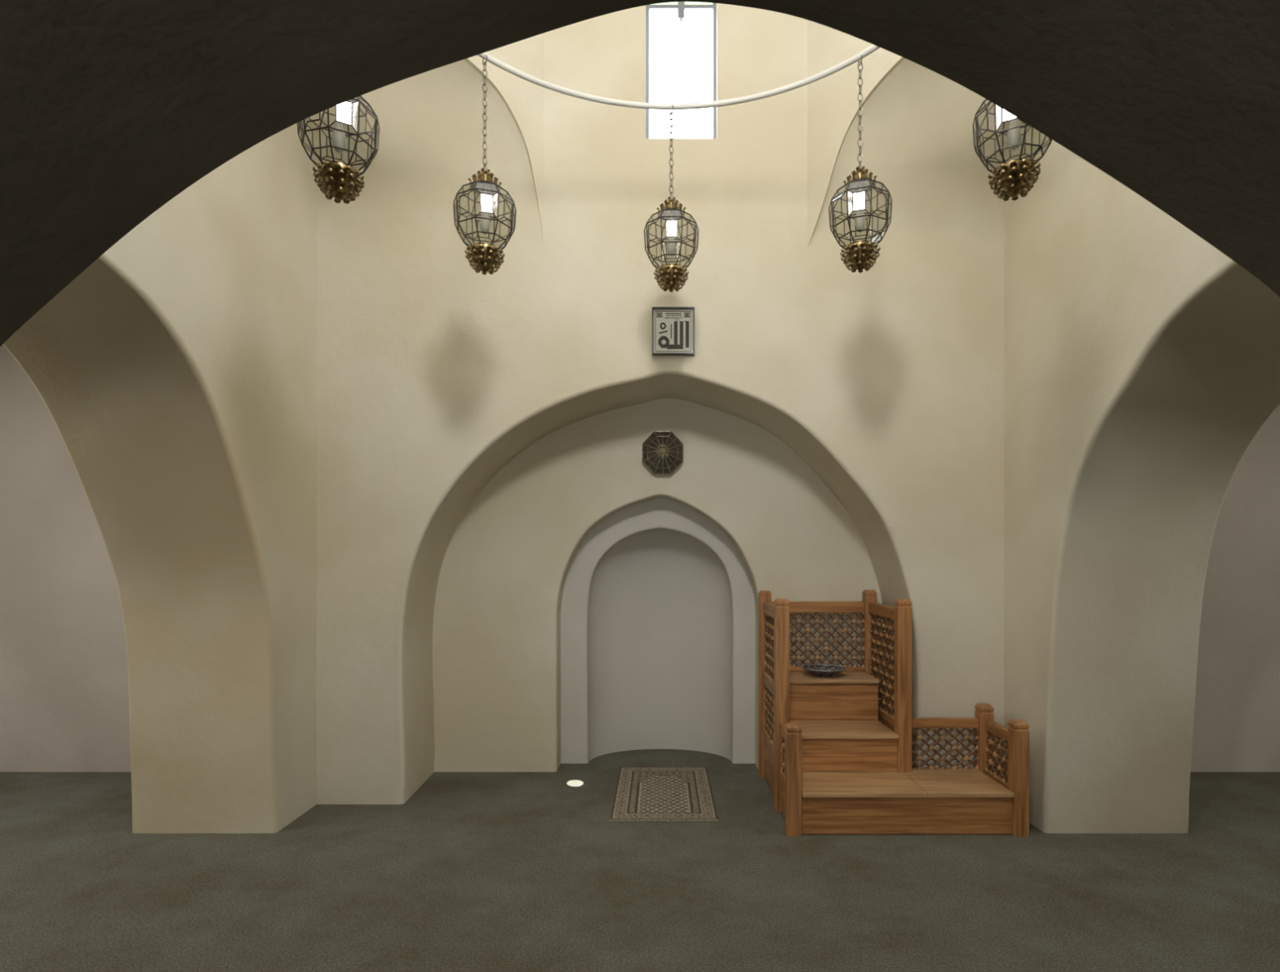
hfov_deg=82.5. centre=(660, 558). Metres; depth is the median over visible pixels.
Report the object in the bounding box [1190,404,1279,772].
wall
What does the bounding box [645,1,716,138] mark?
window
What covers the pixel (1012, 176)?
lantern
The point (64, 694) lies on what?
wall
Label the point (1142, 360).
wall
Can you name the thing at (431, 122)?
wall
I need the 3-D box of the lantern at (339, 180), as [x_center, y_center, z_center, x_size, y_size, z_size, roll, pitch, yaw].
[-1.190,-1.892,2.700,0.278,1.124,0.278,0,0,-8]
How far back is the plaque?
4.74 m
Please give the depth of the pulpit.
4.62 m
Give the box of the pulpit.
[758,590,1029,836]
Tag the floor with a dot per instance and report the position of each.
(475, 872)
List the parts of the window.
transom pane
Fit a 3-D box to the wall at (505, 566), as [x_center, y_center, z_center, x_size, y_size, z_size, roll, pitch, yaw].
[0.000,0.000,5.593,3.900,3.200,0.235,0,0,0]
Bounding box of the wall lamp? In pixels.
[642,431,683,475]
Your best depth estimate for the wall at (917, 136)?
4.61 m
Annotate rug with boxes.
[609,767,718,822]
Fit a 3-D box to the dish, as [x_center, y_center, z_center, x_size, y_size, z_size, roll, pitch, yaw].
[1.165,0.800,5.190,0.316,0.059,0.316,0,0,0]
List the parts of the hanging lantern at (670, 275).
chain, light bulb, came frame, crown, crown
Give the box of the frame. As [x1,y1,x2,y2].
[560,497,755,764]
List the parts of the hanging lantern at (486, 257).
light bulb, chain, came frame, crown, crown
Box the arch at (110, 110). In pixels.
[0,0,1279,346]
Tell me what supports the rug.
on the floor
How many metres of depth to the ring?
3.81 m
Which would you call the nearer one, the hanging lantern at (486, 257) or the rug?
the hanging lantern at (486, 257)
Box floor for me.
[0,749,1279,971]
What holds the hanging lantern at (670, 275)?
hanging from the ring
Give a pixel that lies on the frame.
(657, 513)
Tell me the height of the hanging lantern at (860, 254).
1.051 m
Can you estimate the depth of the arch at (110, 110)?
1.29 m
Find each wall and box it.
[0,344,131,772]
[223,33,543,247]
[316,3,1004,804]
[432,398,885,772]
[807,20,1093,247]
[1004,165,1279,833]
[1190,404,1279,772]
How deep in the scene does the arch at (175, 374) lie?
4.07 m
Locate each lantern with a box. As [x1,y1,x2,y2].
[297,95,379,204]
[453,54,516,275]
[644,105,698,292]
[828,54,892,272]
[972,98,1052,201]
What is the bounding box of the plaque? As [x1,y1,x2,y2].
[652,306,694,355]
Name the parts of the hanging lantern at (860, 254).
crown, light bulb, chain, came frame, crown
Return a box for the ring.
[476,44,879,110]
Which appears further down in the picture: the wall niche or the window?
the wall niche
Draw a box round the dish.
[801,664,846,676]
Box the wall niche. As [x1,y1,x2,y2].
[587,528,733,762]
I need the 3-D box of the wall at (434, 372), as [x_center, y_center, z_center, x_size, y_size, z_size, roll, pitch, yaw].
[0.000,-1.400,5.117,4.480,6.000,0.735,0,0,0]
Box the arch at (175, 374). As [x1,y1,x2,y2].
[3,164,316,833]

